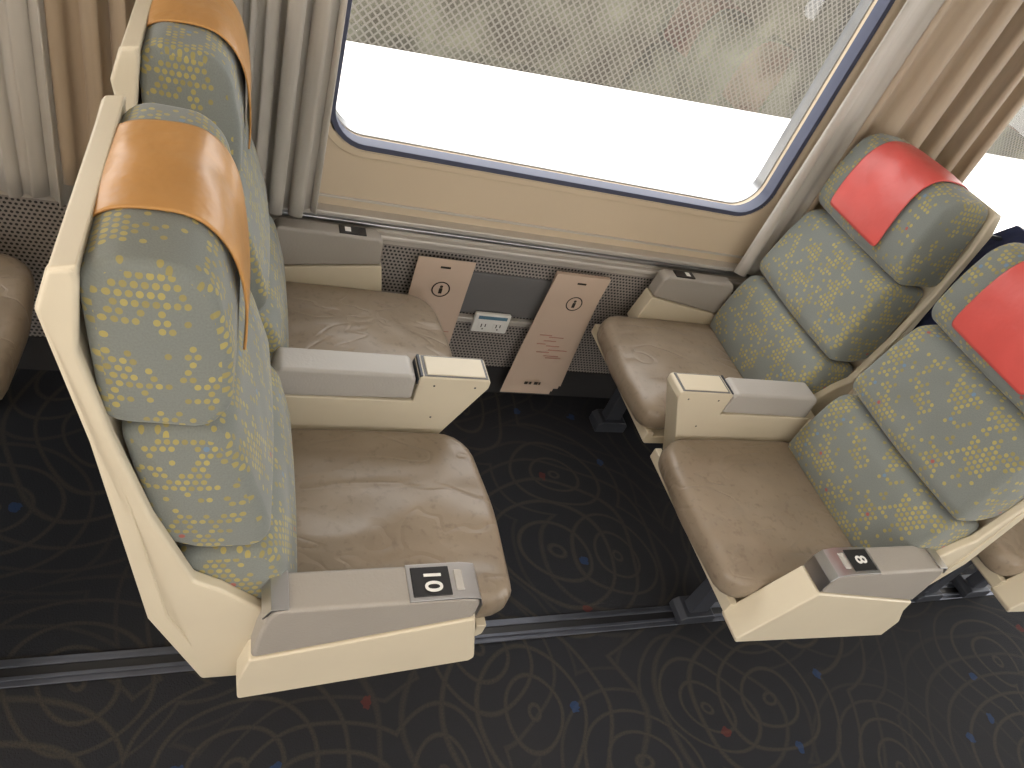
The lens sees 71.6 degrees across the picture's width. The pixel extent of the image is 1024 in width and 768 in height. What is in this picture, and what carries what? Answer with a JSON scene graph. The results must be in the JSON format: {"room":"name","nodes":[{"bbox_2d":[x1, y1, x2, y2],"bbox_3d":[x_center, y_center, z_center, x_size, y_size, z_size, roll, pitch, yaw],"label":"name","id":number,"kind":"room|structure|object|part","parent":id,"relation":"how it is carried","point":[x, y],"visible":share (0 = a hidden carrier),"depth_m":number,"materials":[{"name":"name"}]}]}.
{"room":"train carriage","nodes":[
{"label":"train carriage","id":0,"kind":"room"},
{"bbox_2d":[0,369,1023,767],"bbox_3d":[0.389,1.170,1.518,8.400,0.050,3.380,3,44,-23],"label":"floor","id":1,"kind":"structure","parent":0,"point":[586,519],"depth_m":1.86,"materials":[{"name":"carpet"}]},
{"bbox_2d":[0,253,34,399],"bbox_3d":[-1.341,-0.254,1.289,0.744,1.196,0.564,3,44,-23],"label":"seat","id":2,"kind":"object","parent":1,"relation":"on","point":[17,284],"visible":1,"depth_m":1.52,"materials":[{"name":"beige leather"}]},
{"bbox_2d":[110,0,489,433],"bbox_3d":[-0.455,-0.205,1.657,0.744,1.195,0.564,3,44,-23],"label":"seat","id":3,"kind":"object","parent":1,"relation":"on","point":[347,353],"visible":0.71,"depth_m":1.53,"materials":[{"name":"grey fabric"}]},
{"bbox_2d":[139,0,244,174],"bbox_3d":[-0.550,-0.540,1.248,0.159,0.239,0.392,3,44,-23],"label":"cushion","id":4,"kind":"object","parent":3,"relation":"on","point":[192,52],"depth_m":1.10,"materials":[{"name":"fabric"}]},
{"bbox_2d":[240,122,269,309],"bbox_3d":[-0.583,-0.373,1.429,0.196,0.256,0.432,3,44,-23],"label":"cushion","id":5,"kind":"object","parent":3,"relation":"on","point":[252,179],"depth_m":1.38,"materials":[{"name":"fabric"}]},
{"bbox_2d":[258,214,288,364],"bbox_3d":[-0.603,-0.199,1.613,0.192,0.234,0.449,3,44,-23],"label":"cushion","id":6,"kind":"object","parent":3,"relation":"on","point":[274,316],"depth_m":1.56,"materials":[{"name":"fabric"}]},
{"bbox_3d":[-0.415,-0.399,1.847,0.070,0.005,0.035,3,44,-23],"label":"wall armrest plate","id":7,"kind":"part","parent":3,"relation":"part of","materials":[{"name":"black plastic"}]},
{"bbox_2d":[286,281,452,360],"bbox_3d":[-0.393,-0.088,1.825,0.488,0.107,0.446,3,44,-23],"label":"seat cushion","id":8,"kind":"object","parent":3,"relation":"on","point":[349,316],"depth_m":1.84,"materials":[{"name":"brown leather"}]},
{"bbox_3d":[-0.128,-0.037,1.585,0.135,0.005,0.058,3,44,-23],"label":"console lid","id":9,"kind":"part","parent":3,"relation":"part of","materials":[{"name":"beige plastic"}]},
{"bbox_2d":[17,336,616,397],"bbox_3d":[0.036,-0.018,2.525,8.400,0.120,0.029,3,44,-23],"label":"toe kick","id":10,"kind":"object","parent":1,"relation":"on","point":[37,354],"visible":0.02,"depth_m":2.51,"materials":[{"name":"black plastic"}]},
{"bbox_2d":[0,583,993,688],"bbox_3d":[0.233,0.656,1.961,8.400,0.010,0.060,3,44,-23],"label":"track","id":11,"kind":"object","parent":1,"relation":"on","point":[23,672],"visible":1,"depth_m":1.55,"materials":[{"name":"grey metal"}]},
{"bbox_2d":[35,95,510,697],"bbox_3d":[-0.326,0.171,1.295,0.744,1.185,0.543,3,44,-23],"label":"seat","id":12,"kind":"object","parent":11,"relation":"on","point":[270,554],"visible":1,"depth_m":0.99,"materials":[{"name":"grey fabric"}]},
{"bbox_2d":[80,103,239,425],"bbox_3d":[-0.424,-0.165,0.895,0.159,0.239,0.392,3,44,-23],"label":"cushion","id":13,"kind":"object","parent":12,"relation":"on","point":[160,183],"depth_m":0.77,"materials":[{"name":"fabric"}]},
{"bbox_2d":[122,279,273,546],"bbox_3d":[-0.458,0.002,1.076,0.196,0.256,0.432,3,44,-23],"label":"cushion","id":14,"kind":"object","parent":12,"relation":"on","point":[210,484],"depth_m":0.94,"materials":[{"name":"fabric"}]},
{"bbox_2d":[178,366,296,598],"bbox_3d":[-0.477,0.176,1.260,0.192,0.234,0.449,3,44,-23],"label":"cushion","id":15,"kind":"object","parent":12,"relation":"on","point":[250,571],"depth_m":1.10,"materials":[{"name":"fabric"}]},
{"bbox_2d":[291,428,510,617],"bbox_3d":[-0.269,0.282,1.477,0.488,0.107,0.454,3,44,-23],"label":"seat cushion","id":16,"kind":"object","parent":12,"relation":"on","point":[365,499],"depth_m":1.45,"materials":[{"name":"brown leather"}]},
{"bbox_3d":[-0.134,0.328,1.179,0.066,0.004,0.054,3,44,-23],"label":"number plate","id":17,"kind":"part","parent":12,"relation":"part of","materials":[{"name":"black plastic"}]},
{"bbox_2d":[650,243,1023,641],"bbox_3d":[0.823,0.231,1.768,0.729,1.196,0.543,3,44,-23],"label":"seat","id":18,"kind":"object","parent":11,"relation":"on","point":[898,483],"visible":1,"depth_m":1.69,"materials":[{"name":"grey fabric"}]},
{"bbox_3d":[0.571,0.552,1.971,0.088,0.328,0.040,3,44,-23],"label":"leg","id":19,"kind":"part","parent":18,"relation":"part of","materials":[{"name":"metal"}]},
{"bbox_2d":[658,440,851,597],"bbox_3d":[0.645,0.333,1.856,0.478,0.107,0.456,3,44,-23],"label":"seat cushion","id":20,"kind":"object","parent":18,"relation":"on","point":[752,513],"depth_m":1.79,"materials":[{"name":"brown leather"}]},
{"bbox_3d":[0.767,0.388,1.565,0.066,0.004,0.054,3,44,-23],"label":"number plate","id":21,"kind":"part","parent":18,"relation":"part of","materials":[{"name":"black plastic"}]},
{"bbox_2d":[788,394,978,550],"bbox_3d":[0.947,0.256,1.852,0.187,0.234,0.449,3,44,-23],"label":"cushion","id":22,"kind":"object","parent":18,"relation":"on","point":[870,494],"depth_m":1.79,"materials":[{"name":"fabric"}]},
{"bbox_2d":[853,325,1023,520],"bbox_3d":[1.072,0.081,1.717,0.212,0.258,0.444,3,44,-23],"label":"cushion","id":23,"kind":"object","parent":18,"relation":"on","point":[948,429],"depth_m":1.66,"materials":[{"name":"fabric"}]},
{"bbox_2d":[932,243,1023,413],"bbox_3d":[1.181,-0.098,1.575,0.186,0.250,0.432,3,44,-23],"label":"cushion","id":24,"kind":"object","parent":18,"relation":"on","point":[979,319],"depth_m":1.60,"materials":[{"name":"fabric"}]},
{"bbox_2d":[913,518,1023,611],"bbox_3d":[1.708,0.279,2.135,0.729,1.198,0.543,3,44,-23],"label":"seat","id":25,"kind":"object","parent":11,"relation":"on","point":[1000,565],"visible":0.23,"depth_m":2.03,"materials":[{"name":"beige plastic"}]},
{"bbox_3d":[1.456,0.601,2.339,0.088,0.328,0.040,3,44,-23],"label":"leg","id":26,"kind":"part","parent":25,"relation":"part of","materials":[{"name":"metal"}]},
{"bbox_3d":[1.677,0.614,2.431,0.088,0.328,0.040,3,44,-23],"label":"leg","id":27,"kind":"part","parent":25,"relation":"part of","materials":[{"name":"metal"}]},
{"bbox_2d":[976,518,1023,575],"bbox_3d":[1.530,0.383,2.224,0.478,0.107,0.456,3,44,-23],"label":"seat cushion","id":28,"kind":"object","parent":25,"relation":"on","point":[1004,556],"depth_m":2.02,"materials":[{"name":"brown leather"}]},
{"bbox_2d":[589,133,1000,448],"bbox_3d":[0.693,-0.146,2.129,0.731,1.208,0.564,3,44,-23],"label":"seat","id":29,"kind":"object","parent":1,"relation":"on","point":[690,359],"visible":0.99,"depth_m":1.99,"materials":[{"name":"grey fabric"}]},
{"bbox_3d":[0.394,0.026,2.466,0.088,0.328,0.040,3,44,-23],"label":"leg","id":30,"kind":"part","parent":29,"relation":"part of","materials":[{"name":"metal"}]},
{"bbox_2d":[597,316,741,428],"bbox_3d":[0.520,-0.037,2.204,0.478,0.107,0.446,3,44,-23],"label":"seat cushion","id":31,"kind":"object","parent":29,"relation":"on","point":[640,353],"depth_m":2.17,"materials":[{"name":"brown leather"}]},
{"bbox_3d":[0.544,-0.346,2.246,0.070,0.005,0.035,3,44,-23],"label":"wall armrest plate","id":32,"kind":"part","parent":29,"relation":"part of","materials":[{"name":"black plastic"}]},
{"bbox_3d":[0.494,-0.002,1.844,0.135,0.005,0.058,3,44,-23],"label":"console lid","id":33,"kind":"part","parent":29,"relation":"part of","materials":[{"name":"beige plastic"}]},
{"bbox_2d":[710,275,852,393],"bbox_3d":[0.821,-0.119,2.205,0.187,0.234,0.449,3,44,-23],"label":"cushion","id":34,"kind":"object","parent":29,"relation":"on","point":[754,330],"depth_m":2.15,"materials":[{"name":"fabric"}]},
{"bbox_2d":[760,209,922,361],"bbox_3d":[0.946,-0.296,2.071,0.212,0.258,0.438,3,44,-23],"label":"cushion","id":35,"kind":"object","parent":29,"relation":"on","point":[840,303],"depth_m":1.98,"materials":[{"name":"fabric"}]},
{"bbox_2d":[819,133,987,286],"bbox_3d":[1.053,-0.481,1.935,0.186,0.250,0.409,3,44,-23],"label":"cushion","id":36,"kind":"object","parent":29,"relation":"on","point":[906,219],"depth_m":1.85,"materials":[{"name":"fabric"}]},
{"bbox_2d":[913,225,1023,329],"bbox_3d":[1.246,-0.176,1.902,0.129,0.460,0.356,-3,47,-28],"label":"jacket","id":37,"kind":"object","parent":29,"relation":"hanging from","point":[1015,234],"visible":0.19,"depth_m":1.86,"materials":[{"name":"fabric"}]},
{"bbox_2d":[318,0,906,263],"bbox_3d":[0.430,-0.966,1.703,8.400,1.550,0.060,3,44,-23],"label":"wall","id":38,"kind":"structure","parent":0,"point":[346,174],"depth_m":2.01,"materials":[{"name":"beige plastic"}]},
{"bbox_2d":[0,0,73,207],"bbox_3d":[-0.856,-0.913,1.152,0.190,1.404,0.058,3,44,-23],"label":"window curtain","id":39,"kind":"object","parent":38,"relation":"hanging from","point":[30,160],"visible":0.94,"depth_m":1.46,"materials":[{"name":"grey fabric"}]},
{"bbox_2d":[43,0,135,185],"bbox_3d":[-0.700,-0.924,1.195,0.230,1.349,0.057,3,44,-23],"label":"window curtain","id":40,"kind":"object","parent":38,"relation":"hanging from","point":[85,37],"visible":0.35,"depth_m":1.42,"materials":[{"name":"beige fabric"}]},
{"bbox_2d":[234,0,250,81],"bbox_3d":[-0.533,-0.913,1.262,0.210,1.349,0.057,3,44,-23],"label":"window curtain","id":41,"kind":"object","parent":38,"relation":"hanging from","point":[243,6],"visible":0.03,"depth_m":1.44,"materials":[{"name":"grey fabric"}]},
{"bbox_2d":[245,0,347,217],"bbox_3d":[-0.379,-0.905,1.327,0.225,1.349,0.063,3,44,-23],"label":"window curtain","id":42,"kind":"object","parent":38,"relation":"hanging from","point":[294,45],"visible":0.8,"depth_m":1.56,"materials":[{"name":"grey fabric"}]},
{"bbox_2d":[0,194,735,373],"bbox_3d":[0.121,-0.217,2.347,8.400,0.440,0.023,3,44,-23],"label":"wall panel","id":43,"kind":"object","parent":38,"relation":"attached to","point":[29,227],"depth_m":2.12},
{"bbox_2d":[470,311,510,333],"bbox_3d":[-0.068,-0.194,2.250,0.120,0.073,0.018,3,44,-23],"label":"power outlet","id":44,"kind":"object","parent":43,"relation":"attached to","point":[482,321],"visible":1,"depth_m":2.24,"materials":[{"name":"white paint"}]},
{"bbox_2d":[477,321,488,329],"bbox_3d":[-0.092,-0.184,2.242,0.034,0.032,0.003,3,44,-23],"label":"socket","id":45,"kind":"object","parent":44,"relation":"attached to","point":[481,325],"depth_m":2.24,"materials":[{"name":"white paint"}]},
{"bbox_2d":[492,323,503,330],"bbox_3d":[-0.046,-0.181,2.261,0.034,0.032,0.003,3,44,-23],"label":"socket","id":46,"kind":"object","parent":44,"relation":"attached to","point":[495,326],"depth_m":2.26,"materials":[{"name":"white paint"}]},
{"bbox_2d":[0,190,764,288],"bbox_3d":[0.205,-0.394,2.170,8.400,0.088,0.050,3,44,-23],"label":"rail","id":47,"kind":"object","parent":38,"relation":"attached to","point":[394,229],"visible":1,"depth_m":2.06,"materials":[{"name":"metal"}]},
{"bbox_2d":[408,256,475,342],"bbox_3d":[-0.252,-0.187,2.169,0.176,0.458,0.023,3,44,-23],"label":"brochure","id":48,"kind":"object","parent":38,"relation":"hanging from","point":[441,283],"visible":0.42,"depth_m":2.09,"materials":[{"name":"paper"}]},
{"bbox_2d":[457,313,533,327],"bbox_3d":[-0.062,-0.203,2.264,0.400,0.020,0.021,3,44,-23],"label":"conduit","id":49,"kind":"object","parent":38,"relation":"attached to","point":[462,317],"visible":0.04,"depth_m":2.28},
{"bbox_2d":[460,271,551,318],"bbox_3d":[-0.032,-0.279,2.214,0.290,0.155,0.022,3,44,-23],"label":"wall panel","id":50,"kind":"object","parent":38,"relation":"attached to","point":[516,296],"visible":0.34,"depth_m":2.21,"materials":[{"name":"grey plastic"}]},
{"bbox_2d":[319,192,742,258],"bbox_3d":[0.224,-0.451,2.131,8.400,0.006,0.012,3,44,-23],"label":"trim","id":51,"kind":"structure","parent":38,"relation":"attached to","point":[320,194],"depth_m":2.04,"materials":[{"name":"beige plastic"}]},
{"bbox_2d":[500,271,610,393],"bbox_3d":[0.136,-0.152,2.328,0.231,0.488,0.046,3,44,-23],"label":"folding table","id":52,"kind":"object","parent":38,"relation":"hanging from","point":[541,364],"visible":1,"depth_m":2.32,"materials":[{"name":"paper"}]},
{"bbox_2d":[336,0,873,202],"bbox_3d":[0.273,-0.910,1.774,1.390,0.895,0.040,3,44,-23],"label":"window","id":53,"kind":"structure","parent":38,"relation":"in","point":[863,7],"depth_m":2.03,"materials":[{"name":"metal"}]},
{"bbox_2d":[330,0,895,216],"bbox_3d":[0.287,-0.867,1.734,1.352,0.859,0.042,3,44,-23],"label":"gasket","id":54,"kind":"object","parent":38,"relation":"attached to","point":[881,8],"visible":0.91,"depth_m":1.96,"materials":[{"name":"rubber"}]},
{"bbox_2d":[328,0,901,221],"bbox_3d":[0.291,-0.857,1.723,1.386,0.891,0.010,3,44,-23],"label":"surround","id":55,"kind":"object","parent":38,"relation":"attached to","point":[333,136],"visible":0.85,"depth_m":1.96,"materials":[{"name":"beige plastic"}]},
{"bbox_2d":[734,0,944,276],"bbox_3d":[0.978,-0.832,1.893,0.160,1.349,0.047,3,44,-23],"label":"window curtain","id":56,"kind":"object","parent":38,"relation":"hanging from","point":[915,16],"visible":0.94,"depth_m":1.99,"materials":[{"name":"grey fabric"}]},
{"bbox_2d":[805,0,1023,213],"bbox_3d":[1.276,-0.813,2.015,0.565,1.349,0.086,3,44,-23],"label":"window curtain","id":57,"kind":"object","parent":38,"relation":"hanging from","point":[961,84],"visible":0.41,"depth_m":1.97,"materials":[{"name":"beige fabric"}]},
{"label":"outside","id":58,"kind":"structure","parent":0,"visible":0},
{"bbox_2d":[336,41,1023,233],"bbox_3d":[-1.252,-19.607,25.208,65.000,0.100,58.100,3,44,-23],"label":"ground","id":59,"kind":"structure","parent":58,"point":[691,145],"depth_m":7.45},
{"bbox_2d":[346,0,1023,159],"bbox_3d":[4.371,-4.834,9.440,55.000,2.700,0.126,-4,47,-29],"label":"fence","id":60,"kind":"object","parent":59,"relation":"on","point":[756,56],"visible":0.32,"depth_m":8.51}
]}

